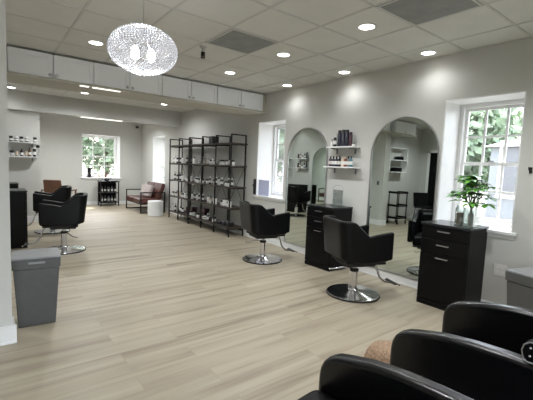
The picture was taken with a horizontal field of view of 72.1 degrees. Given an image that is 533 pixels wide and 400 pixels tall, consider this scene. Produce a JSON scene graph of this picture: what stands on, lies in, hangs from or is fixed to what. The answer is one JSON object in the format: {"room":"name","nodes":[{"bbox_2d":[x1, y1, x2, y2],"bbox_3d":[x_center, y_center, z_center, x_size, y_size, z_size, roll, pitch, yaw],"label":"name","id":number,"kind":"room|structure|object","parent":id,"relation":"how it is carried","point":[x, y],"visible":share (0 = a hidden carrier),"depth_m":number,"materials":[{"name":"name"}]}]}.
{"room":"salon","nodes":[
{"label":"salon","id":0,"kind":"room"},
{"bbox_2d":[0,0,16,345],"bbox_3d":[-3.256,-0.261,1.743,3.366,2.785,0.206,-2,7,-37],"label":"wall","id":1,"kind":"structure","parent":0,"point":[5,239],"depth_m":2.70,"materials":[{"name":"paint"}]},
{"bbox_2d":[40,113,141,200],"bbox_3d":[-5.750,-1.255,11.555,3.450,2.785,0.450,-2,7,-37],"label":"wall","id":2,"kind":"structure","parent":0,"point":[60,135],"depth_m":11.24,"materials":[{"name":"paint"}]},
{"bbox_2d":[80,133,121,179],"bbox_3d":[-5.374,-1.370,11.808,1.240,1.420,0.505,-2,7,-37],"label":"window","id":3,"kind":"structure","parent":2,"relation":"in","point":[116,176],"depth_m":11.99,"materials":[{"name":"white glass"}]},
{"bbox_2d":[85,168,93,176],"bbox_3d":[-5.609,-0.873,11.590,0.200,0.300,0.200,-2,7,-37],"label":"coffee maker","id":4,"kind":"object","parent":3,"relation":"on","point":[88,169],"visible":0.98,"depth_m":11.54,"materials":[{"name":"black plastic"}]},
{"bbox_2d":[87,201,136,204],"bbox_3d":[-5.582,0.099,11.549,3.250,0.105,0.026,-2,7,-37],"label":"baseboard","id":5,"kind":"structure","parent":2,"relation":"attached to","point":[88,202],"depth_m":11.86,"materials":[{"name":"white paint"}]},
{"bbox_2d":[0,204,443,399],"bbox_3d":[-2.420,0.989,4.440,7.920,0.120,16.150,-2,7,-37],"label":"floor","id":6,"kind":"structure","parent":0,"point":[164,307],"depth_m":3.42,"materials":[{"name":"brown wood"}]},
{"bbox_2d":[9,188,27,248],"bbox_3d":[-4.062,0.282,5.822,0.446,0.900,0.524,-2,7,-37],"label":"console","id":7,"kind":"object","parent":6,"relation":"on","point":[18,203],"visible":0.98,"depth_m":5.68,"materials":[{"name":"black wood"}]},
{"bbox_2d":[9,182,18,187],"bbox_3d":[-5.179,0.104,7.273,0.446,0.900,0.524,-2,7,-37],"label":"box","id":8,"kind":"object","parent":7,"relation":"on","point":[11,184],"visible":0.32,"depth_m":7.12,"materials":[{"name":"black plastic"}]},
{"bbox_2d":[8,109,40,215],"bbox_3d":[-5.469,-0.707,7.781,1.120,2.398,0.150,-2,7,-37],"label":"wall pier","id":9,"kind":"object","parent":6,"relation":"on","point":[24,171],"visible":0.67,"depth_m":7.87,"materials":[{"name":"paint"}]},
{"bbox_2d":[8,141,36,146],"bbox_3d":[-5.247,-1.176,7.672,0.740,0.100,0.200,-2,7,-37],"label":"wall shelf","id":10,"kind":"object","parent":9,"relation":"attached to","point":[32,143],"visible":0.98,"depth_m":7.69,"materials":[{"name":"white wood"}]},
{"bbox_2d":[9,156,37,160],"bbox_3d":[-5.259,-0.878,7.699,0.740,0.100,0.200,-2,7,-37],"label":"wall shelf","id":11,"kind":"object","parent":9,"relation":"attached to","point":[9,156],"visible":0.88,"depth_m":7.70,"materials":[{"name":"white wood"}]},
{"bbox_2d":[33,147,35,156],"bbox_3d":[-4.981,-1.031,7.856,0.062,0.200,0.062,-2,7,-37],"label":"bottle","id":12,"kind":"object","parent":11,"relation":"on","point":[34,148],"visible":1,"depth_m":7.83,"materials":[{"name":"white plastic"}]},
{"bbox_2d":[27,216,38,221],"bbox_3d":[-5.371,0.422,7.883,0.890,0.140,0.026,-2,7,-37],"label":"baseboard","id":13,"kind":"object","parent":9,"relation":"attached to","point":[29,218],"depth_m":8.05,"materials":[{"name":"white paint"}]},
{"bbox_2d":[11,247,60,327],"bbox_3d":[-2.003,0.758,3.189,0.352,0.600,0.349,-1,6,-33],"label":"waste bin","id":14,"kind":"object","parent":6,"relation":"on","point":[35,271],"visible":1,"depth_m":3.08,"materials":[{"name":"grey plastic"}]},
{"bbox_2d":[27,185,71,233],"bbox_3d":[-4.239,0.172,7.047,0.867,0.885,0.612,-1,6,-30],"label":"chair","id":15,"kind":"object","parent":6,"relation":"on","point":[63,193],"visible":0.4,"depth_m":6.90,"materials":[{"name":"black leather"}]},
{"bbox_2d":[22,192,87,254],"bbox_3d":[-3.223,0.344,5.615,0.867,0.885,0.612,0,6,-26],"label":"chair","id":16,"kind":"object","parent":6,"relation":"on","point":[69,214],"visible":0.93,"depth_m":5.45,"materials":[{"name":"black leather"}]},
{"bbox_2d":[41,180,76,196],"bbox_3d":[-5.378,-0.092,9.450,0.670,0.880,0.656,2,5,-3],"label":"lounge chair","id":17,"kind":"object","parent":6,"relation":"on","point":[50,186],"visible":0.31,"depth_m":9.12,"materials":[{"name":"brown leather"}]},
{"bbox_2d":[97,180,119,205],"bbox_3d":[-4.989,-0.215,11.553,0.570,0.780,0.380,-2,7,-37],"label":"shelf","id":18,"kind":"object","parent":6,"relation":"on","point":[101,183],"visible":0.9,"depth_m":11.57,"materials":[{"name":"black metal"}]},
{"bbox_2d":[126,181,164,213],"bbox_3d":[-3.564,-0.109,10.760,0.742,0.831,1.308,-2,7,-37],"label":"settee","id":19,"kind":"object","parent":6,"relation":"on","point":[158,189],"visible":0.77,"depth_m":10.46,"materials":[{"name":"brown leather"}]},
{"bbox_2d":[126,195,147,200],"bbox_3d":[-3.810,-0.058,10.958,0.590,0.128,0.600,-2,7,-37],"label":"seat cushion","id":20,"kind":"object","parent":19,"relation":"on","point":[128,197],"depth_m":10.85,"materials":[{"name":"brown leather"}]},
{"bbox_2d":[140,184,146,194],"bbox_3d":[-3.631,-0.304,10.888,0.183,0.344,0.340,-2,7,-37],"label":"pillow","id":21,"kind":"object","parent":19,"relation":"on","point":[144,186],"visible":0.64,"depth_m":10.81,"materials":[{"name":"grey fabric"}]},
{"bbox_2d":[144,185,153,196],"bbox_3d":[-3.400,-0.267,10.588,0.183,0.344,0.340,-2,7,-37],"label":"pillow","id":22,"kind":"object","parent":19,"relation":"on","point":[149,188],"visible":0.95,"depth_m":10.48,"materials":[{"name":"grey fabric"}]},
{"bbox_2d":[151,182,164,198],"bbox_3d":[-3.178,-0.276,10.645,0.262,0.446,0.600,-2,7,-37],"label":"cushion","id":23,"kind":"object","parent":19,"relation":"on","point":[158,189],"depth_m":10.45,"materials":[{"name":"brown leather"}]},
{"bbox_2d":[148,200,162,216],"bbox_3d":[-2.977,0.218,9.807,0.400,0.400,0.400,-2,7,-37],"label":"table","id":24,"kind":"object","parent":6,"relation":"on","point":[155,207],"visible":1,"depth_m":9.64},
{"bbox_2d":[168,137,201,223],"bbox_3d":[-2.052,-0.512,9.200,0.384,2.040,1.134,-2,7,-37],"label":"rack","id":25,"kind":"object","parent":6,"relation":"on","point":[179,146],"visible":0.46,"depth_m":9.16,"materials":[{"name":"black metal"}]},
{"bbox_2d":[190,206,196,213],"bbox_3d":[-1.794,0.260,8.948,0.136,0.190,0.146,-2,7,-37],"label":"product box","id":26,"kind":"object","parent":25,"relation":"on","point":[192,208],"visible":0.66,"depth_m":8.89,"materials":[{"name":"cardboard"}]},
{"bbox_2d":[188,134,247,236],"bbox_3d":[-1.120,-0.363,7.990,0.384,2.040,1.852,-2,7,-37],"label":"rack","id":27,"kind":"object","parent":6,"relation":"on","point":[230,143],"visible":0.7,"depth_m":7.68,"materials":[{"name":"black metal"}]},
{"bbox_2d":[201,208,209,217],"bbox_3d":[-1.410,0.306,8.450,0.136,0.220,0.146,-2,7,-37],"label":"product box","id":28,"kind":"object","parent":27,"relation":"on","point":[205,211],"visible":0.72,"depth_m":8.39,"materials":[{"name":"cardboard"}]},
{"bbox_2d":[209,136,218,142],"bbox_3d":[-1.140,-1.292,7.917,0.166,0.159,0.166,-2,7,-37],"label":"speaker","id":29,"kind":"object","parent":27,"relation":"on","point":[211,138],"visible":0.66,"depth_m":7.84},
{"bbox_2d":[225,221,234,225],"bbox_3d":[-0.748,0.481,7.486,0.146,0.100,0.126,-2,7,-37],"label":"product box","id":30,"kind":"object","parent":27,"relation":"on","point":[231,222],"visible":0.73,"depth_m":7.45,"materials":[{"name":"black plastic"}]},
{"bbox_2d":[239,201,296,264],"bbox_3d":[0.043,0.479,5.646,0.867,0.885,0.612,0,6,-26],"label":"chair","id":31,"kind":"object","parent":6,"relation":"on","point":[260,222],"visible":1,"depth_m":5.39,"materials":[{"name":"black leather"}]},
{"bbox_2d":[305,203,352,271],"bbox_3d":[0.896,0.530,5.396,0.446,0.900,0.524,-2,7,-37],"label":"console","id":32,"kind":"object","parent":6,"relation":"on","point":[316,256],"visible":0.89,"depth_m":5.27,"materials":[{"name":"black wood"}]},
{"bbox_2d":[330,185,344,205],"bbox_3d":[1.055,-0.070,5.394,0.100,0.304,0.220,-2,7,-37],"label":"acrylic stand","id":33,"kind":"object","parent":32,"relation":"on","point":[337,198],"visible":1,"depth_m":5.40,"materials":[{"name":"clear plastic"}]},
{"bbox_2d":[323,215,399,302],"bbox_3d":[1.118,0.651,4.242,0.867,0.885,0.612,1,5,-16],"label":"chair","id":34,"kind":"object","parent":6,"relation":"on","point":[351,245],"visible":1,"depth_m":3.99,"materials":[{"name":"black leather"}]},
{"bbox_2d":[364,340,391,363],"bbox_3d":[0.841,1.117,2.510,0.348,0.248,0.349,1,5,-17],"label":"pouf","id":35,"kind":"object","parent":6,"relation":"on","point":[380,350],"visible":0.29,"depth_m":2.47,"materials":[{"name":"fabric"}]},
{"bbox_2d":[297,353,473,399],"bbox_3d":[0.297,0.990,1.136,0.690,0.702,0.828,-2,7,-42],"label":"armchair","id":36,"kind":"object","parent":6,"relation":"on","point":[342,376],"visible":1,"depth_m":1.41,"materials":[{"name":"black leather"}]},
{"bbox_2d":[416,220,488,310],"bbox_3d":[1.995,0.705,3.969,0.446,0.900,0.524,-2,7,-37],"label":"drawer cabinet","id":37,"kind":"object","parent":6,"relation":"on","point":[452,256],"visible":0.98,"depth_m":3.82,"materials":[{"name":"black wood"}]},
{"bbox_2d":[454,205,464,224],"bbox_3d":[2.055,0.161,3.885,0.100,0.200,0.100,-2,7,-37],"label":"jar","id":38,"kind":"object","parent":37,"relation":"on","point":[458,220],"visible":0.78,"depth_m":3.86,"materials":[{"name":"clear glass"}]},
{"bbox_2d":[463,207,477,227],"bbox_3d":[2.089,0.175,3.742,0.100,0.200,0.100,-2,7,-37],"label":"glass vase","id":39,"kind":"object","parent":37,"relation":"on","point":[469,220],"visible":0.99,"depth_m":3.73,"materials":[{"name":"clear glass"}]},
{"bbox_2d":[447,175,499,209],"bbox_3d":[2.092,-0.081,3.709,0.438,0.336,0.456,-2,7,-37],"label":"leafy plant","id":40,"kind":"object","parent":39,"relation":"in","point":[471,181],"visible":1,"depth_m":3.67,"materials":[{"name":"green plant"}]},
{"bbox_2d":[390,301,532,399],"bbox_3d":[1.171,0.963,1.840,0.735,0.702,0.828,-2,7,-42],"label":"armchair","id":41,"kind":"object","parent":6,"relation":"on","point":[477,355],"visible":0.82,"depth_m":1.71,"materials":[{"name":"black leather"}]},
{"bbox_2d":[521,339,532,363],"bbox_3d":[1.108,0.596,1.390,0.066,0.106,0.225,-2,7,-42],"label":"clutch bag","id":42,"kind":"object","parent":41,"relation":"on","point":[527,348],"visible":1,"depth_m":1.44,"materials":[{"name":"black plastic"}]},
{"bbox_2d":[505,266,532,309],"bbox_3d":[2.399,0.938,3.247,0.422,0.600,0.349,0,6,-24],"label":"waste bin","id":43,"kind":"object","parent":6,"relation":"on","point":[519,280],"visible":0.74,"depth_m":3.20,"materials":[{"name":"grey plastic"}]},
{"bbox_2d":[5,0,532,111],"bbox_3d":[-2.298,-1.916,4.177,7.920,0.150,16.150,-2,7,-37],"label":"ceiling","id":44,"kind":"structure","parent":0,"point":[272,24],"depth_m":3.74,"materials":[{"name":"tile"}]},
{"bbox_2d":[88,40,103,45],"bbox_3d":[-1.988,-1.830,4.261,0.170,0.009,0.170,-2,7,-37],"label":"recessed light","id":45,"kind":"object","parent":44,"relation":"in","point":[94,42],"visible":1,"depth_m":4.25,"materials":[{"name":"white plastic"}]},
{"bbox_2d":[90,41,101,44],"bbox_3d":[-1.988,-1.832,4.261,0.142,0.005,0.142,-2,7,-37],"label":"diffuser","id":46,"kind":"object","parent":45,"relation":"attached to","point":[91,42],"depth_m":4.25,"materials":[{"name":"white plastic"}]},
{"bbox_2d":[107,0,177,75],"bbox_3d":[-0.838,-1.243,2.499,0.464,0.763,0.464,3,5,7],"label":"pendant lamp","id":47,"kind":"object","parent":44,"relation":"hanging from","point":[134,53],"visible":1,"depth_m":2.45,"materials":[{"name":"clear glass"}]},
{"bbox_2d":[199,45,206,59],"bbox_3d":[-0.737,-1.706,4.245,0.091,0.145,0.091,-2,7,-37],"label":"sprinkler","id":48,"kind":"object","parent":44,"relation":"attached to","point":[203,47],"visible":1,"depth_m":4.23,"materials":[{"name":"metal"}]},
{"bbox_2d":[224,71,235,73],"bbox_3d":[-0.536,-1.870,5.375,0.170,0.009,0.170,-2,7,-37],"label":"recessed light","id":49,"kind":"object","parent":44,"relation":"in","point":[226,72],"visible":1,"depth_m":5.36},
{"bbox_2d":[205,28,277,54],"bbox_3d":[-0.278,-1.737,4.038,0.584,0.011,0.584,-2,7,-37],"label":"ceiling vent","id":50,"kind":"object","parent":44,"relation":"in","point":[236,40],"visible":1,"depth_m":4.02,"materials":[{"name":"grey metal"}]},
{"bbox_2d":[276,52,289,56],"bbox_3d":[0.205,-1.751,4.413,0.170,0.009,0.170,-2,7,-37],"label":"recessed light","id":51,"kind":"object","parent":44,"relation":"in","point":[281,54],"visible":1,"depth_m":4.40,"materials":[{"name":"white plastic"}]},
{"bbox_2d":[278,53,288,56],"bbox_3d":[0.205,-1.753,4.412,0.142,0.005,0.142,-2,7,-37],"label":"diffuser","id":52,"kind":"object","parent":51,"relation":"attached to","point":[279,54],"depth_m":4.41,"materials":[{"name":"white plastic"}]},
{"bbox_2d":[338,70,350,73],"bbox_3d":[1.081,-1.775,5.085,0.170,0.009,0.170,-2,7,-37],"label":"recessed light","id":53,"kind":"object","parent":44,"relation":"in","point":[342,71],"visible":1,"depth_m":5.09,"materials":[{"name":"white plastic"}]},
{"bbox_2d":[358,23,375,29],"bbox_3d":[0.946,-1.633,3.451,0.170,0.009,0.170,-2,7,-37],"label":"recessed light","id":54,"kind":"object","parent":44,"relation":"in","point":[365,26],"visible":1,"depth_m":3.44,"materials":[{"name":"white plastic"}]},
{"bbox_2d":[420,50,435,54],"bbox_3d":[1.822,-1.657,4.123,0.170,0.009,0.170,-2,7,-37],"label":"recessed light","id":55,"kind":"object","parent":44,"relation":"in","point":[427,52],"visible":1,"depth_m":4.11,"materials":[{"name":"white plastic"}]},
{"bbox_2d":[377,0,482,25],"bbox_3d":[1.318,-1.573,2.966,0.584,0.011,0.584,-2,7,-37],"label":"ceiling vent","id":56,"kind":"object","parent":44,"relation":"in","point":[414,12],"visible":1,"depth_m":3.01,"materials":[{"name":"grey metal"}]},
{"bbox_2d":[141,37,532,304],"bbox_3d":[0.524,-0.546,6.645,0.500,2.785,15.950,-2,7,-37],"label":"wall","id":57,"kind":"structure","parent":0,"point":[361,104],"depth_m":5.14,"materials":[{"name":"paint"}]},
{"bbox_2d":[7,89,181,126],"bbox_3d":[-4.091,-2.124,8.604,4.370,0.385,0.250,-2,7,-37],"label":"trim","id":58,"kind":"structure","parent":57,"relation":"attached to","point":[17,100],"depth_m":8.45,"materials":[{"name":"paint"}]},
{"bbox_2d":[81,116,122,121],"bbox_3d":[-3.921,-1.927,8.727,0.920,0.014,0.100,-2,7,-37],"label":"light","id":59,"kind":"object","parent":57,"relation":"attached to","point":[81,116],"visible":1,"depth_m":8.71,"materials":[{"name":"white plastic"}]},
{"bbox_2d":[151,136,164,183],"bbox_3d":[-3.119,-1.218,11.335,0.545,1.470,1.100,-2,7,-37],"label":"window","id":60,"kind":"structure","parent":57,"relation":"in","point":[158,141],"depth_m":11.69,"materials":[{"name":"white glass"}]},
{"bbox_2d":[253,179,255,193],"bbox_3d":[-0.242,-0.265,7.200,0.048,0.300,0.060,-2,7,-37],"label":"holder","id":61,"kind":"object","parent":57,"relation":"attached to","point":[254,180],"visible":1,"depth_m":7.19,"materials":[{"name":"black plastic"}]},
{"bbox_2d":[6,0,532,112],"bbox_3d":[-2.344,-1.824,3.994,7.220,0.008,15.500,-2,7,-37],"label":"trim","id":62,"kind":"structure","parent":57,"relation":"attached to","point":[487,5],"depth_m":3.88,"materials":[{"name":"white metal"}]},
{"bbox_2d":[253,119,285,202],"bbox_3d":[0.248,-0.730,6.962,0.545,1.480,0.920,-2,7,-37],"label":"window","id":63,"kind":"structure","parent":57,"relation":"in","point":[271,134],"depth_m":7.24,"materials":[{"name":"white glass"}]},
{"bbox_2d":[258,180,268,195],"bbox_3d":[-0.053,-0.232,7.039,0.010,0.300,0.330,-2,7,-37],"label":"card","id":64,"kind":"object","parent":63,"relation":"on","point":[263,189],"visible":1,"depth_m":7.03,"materials":[{"name":"white paper"}]},
{"bbox_2d":[283,127,327,247],"bbox_3d":[0.639,-0.201,6.073,0.027,1.990,0.940,-2,7,-37],"label":"arched mirror","id":65,"kind":"object","parent":57,"relation":"attached to","point":[306,177],"visible":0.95,"depth_m":6.10,"materials":[{"name":"clear glass"}]},
{"bbox_2d":[147,205,493,302],"bbox_3d":[0.396,0.815,6.429,0.026,0.105,15.500,-2,7,-37],"label":"baseboard","id":66,"kind":"structure","parent":57,"relation":"attached to","point":[398,279],"depth_m":5.12,"materials":[{"name":"white paint"}]},
{"bbox_2d":[323,166,360,173],"bbox_3d":[1.094,-0.438,5.354,0.170,0.100,0.560,-2,7,-37],"label":"wall shelf","id":67,"kind":"object","parent":57,"relation":"attached to","point":[333,167],"visible":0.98,"depth_m":5.24,"materials":[{"name":"white wood"}]},
{"bbox_2d":[349,156,352,166],"bbox_3d":[1.200,-0.544,5.188,0.050,0.150,0.050,-2,7,-37],"label":"bottle","id":68,"kind":"object","parent":67,"relation":"on","point":[351,159],"visible":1,"depth_m":5.17,"materials":[{"name":"teal plastic"}]},
{"bbox_2d":[326,146,359,153],"bbox_3d":[1.106,-0.727,5.328,0.170,0.100,0.500,-2,7,-37],"label":"wall shelf","id":69,"kind":"object","parent":57,"relation":"attached to","point":[331,147],"visible":1,"depth_m":5.25,"materials":[{"name":"white wood"}]},
{"bbox_2d":[333,135,336,145],"bbox_3d":[1.015,-0.874,5.417,0.052,0.170,0.052,-2,7,-37],"label":"bottle","id":70,"kind":"object","parent":69,"relation":"on","point":[335,138],"visible":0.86,"depth_m":5.40,"materials":[{"name":"white plastic"}]},
{"bbox_2d":[337,130,341,145],"bbox_3d":[1.068,-0.898,5.347,0.066,0.235,0.066,-2,7,-37],"label":"bottle","id":71,"kind":"object","parent":69,"relation":"on","point":[339,131],"visible":0.77,"depth_m":5.32,"materials":[{"name":"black plastic"}]},
{"bbox_2d":[341,130,345,145],"bbox_3d":[1.111,-0.894,5.292,0.066,0.240,0.066,-2,7,-37],"label":"bottle","id":72,"kind":"object","parent":69,"relation":"on","point":[343,131],"visible":0.8,"depth_m":5.27,"materials":[{"name":"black plastic"}]},
{"bbox_2d":[344,130,348,145],"bbox_3d":[1.153,-0.885,5.237,0.066,0.235,0.066,-2,7,-37],"label":"bottle","id":73,"kind":"object","parent":69,"relation":"on","point":[346,142],"visible":0.83,"depth_m":5.21,"materials":[{"name":"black plastic"}]},
{"bbox_2d":[348,132,352,145],"bbox_3d":[1.192,-0.861,5.187,0.052,0.200,0.052,-2,7,-37],"label":"bottle","id":74,"kind":"object","parent":69,"relation":"on","point":[350,133],"visible":0.84,"depth_m":5.17,"materials":[{"name":"plastic"}]},
{"bbox_2d":[366,116,439,280],"bbox_3d":[1.705,-0.048,4.687,0.027,2.025,0.950,-2,7,-37],"label":"arched mirror","id":75,"kind":"object","parent":57,"relation":"attached to","point":[405,153],"visible":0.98,"depth_m":4.64,"materials":[{"name":"silver glass"}]},
{"bbox_2d":[436,91,526,239],"bbox_3d":[2.442,-0.377,4.088,0.515,1.480,0.895,-2,7,-37],"label":"window","id":76,"kind":"structure","parent":57,"relation":"in","point":[457,111],"depth_m":4.28,"materials":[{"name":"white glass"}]},
{"bbox_2d":[493,263,506,276],"bbox_3d":[2.423,0.729,3.795,0.008,0.120,0.120,-2,7,-37],"label":"wall outlet","id":77,"kind":"object","parent":57,"relation":"attached to","point":[499,270],"visible":0.94,"depth_m":3.80,"materials":[{"name":"white plastic"}]},
{"label":"outside","id":78,"kind":"structure","parent":0,"visible":0},
{"bbox_2d":[83,169,486,216],"bbox_3d":[1.770,0.978,14.165,140.000,0.300,140.000,-2,7,-37],"label":"ground","id":79,"kind":"structure","parent":78,"point":[481,211],"depth_m":28.18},
{"bbox_2d":[82,137,113,174],"bbox_3d":[-9.252,-3.378,21.018,4.960,6.210,5.004,-2,7,-37],"label":"leafy tree","id":80,"kind":"object","parent":79,"relation":"on","point":[109,143],"visible":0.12,"depth_m":20.07,"materials":[{"name":"green plant"}]},
{"bbox_2d":[461,108,520,198],"bbox_3d":[6.717,-1.756,13.298,4.088,5.711,4.266,2,5,0],"label":"leafy tree","id":81,"kind":"object","parent":79,"relation":"on","point":[496,125],"visible":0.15,"depth_m":11.90,"materials":[{"name":"green plant"}]},
{"bbox_2d":[485,139,519,220],"bbox_3d":[11.692,0.207,7.033,7.500,3.350,11.250,-2,7,-37],"label":"neighbouring house","id":82,"kind":"structure","parent":79,"relation":"on","point":[510,172],"depth_m":8.87,"materials":[{"name":"white paint"}]},
{"bbox_2d":[509,107,523,138],"bbox_3d":[13.990,-3.292,16.289,6.107,8.838,5.996,-1,6,-32],"label":"leafy tree","id":83,"kind":"object","parent":79,"relation":"on","point":[520,110],"visible":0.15,"depth_m":17.13,"materials":[{"name":"green plant"}]},
{"bbox_3d":[-4.839,-0.550,4.195,2.250,2.785,0.200,-2,7,-37],"label":"wall","id":84,"kind":"structure","parent":0,"visible":0},
{"bbox_2d":[6,46,92,83],"bbox_3d":[-2.937,-1.762,4.970,0.971,0.305,0.632,-2,7,-37],"label":"upper cabinet","id":85,"kind":"object","parent":84,"relation":"attached to","point":[19,60],"visible":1,"depth_m":4.71,"materials":[{"name":"wood"}]},
{"bbox_2d":[92,87,120,91],"bbox_3d":[-2.268,-1.565,5.195,0.370,0.010,0.050,-2,7,-37],"label":"light","id":86,"kind":"object","parent":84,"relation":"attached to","point":[92,87],"visible":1,"depth_m":5.17,"materials":[{"name":"white plastic"}]},
{"bbox_2d":[93,62,161,94],"bbox_3d":[-2.165,-1.784,5.562,0.971,0.305,0.632,-2,7,-37],"label":"upper cabinet","id":87,"kind":"object","parent":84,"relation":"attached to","point":[103,75],"visible":0.78,"depth_m":5.30,"materials":[{"name":"wood"}]},
{"bbox_2d":[7,71,266,115],"bbox_3d":[-2.252,-1.767,5.518,5.218,0.335,0.620,-2,7,-37],"label":"trim","id":88,"kind":"structure","parent":84,"relation":"attached to","point":[14,77],"depth_m":5.54,"materials":[{"name":"grey paint"}]},
{"bbox_2d":[162,76,216,103],"bbox_3d":[-1.393,-1.805,6.154,0.971,0.305,0.632,-2,7,-37],"label":"upper cabinet","id":89,"kind":"object","parent":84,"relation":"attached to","point":[171,87],"visible":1,"depth_m":5.90,"materials":[{"name":"wood"}]},
{"bbox_2d":[217,86,262,110],"bbox_3d":[-0.622,-1.826,6.746,0.971,0.305,0.632,-2,7,-37],"label":"upper cabinet","id":90,"kind":"object","parent":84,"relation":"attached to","point":[225,96],"visible":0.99,"depth_m":6.50,"materials":[{"name":"wood"}]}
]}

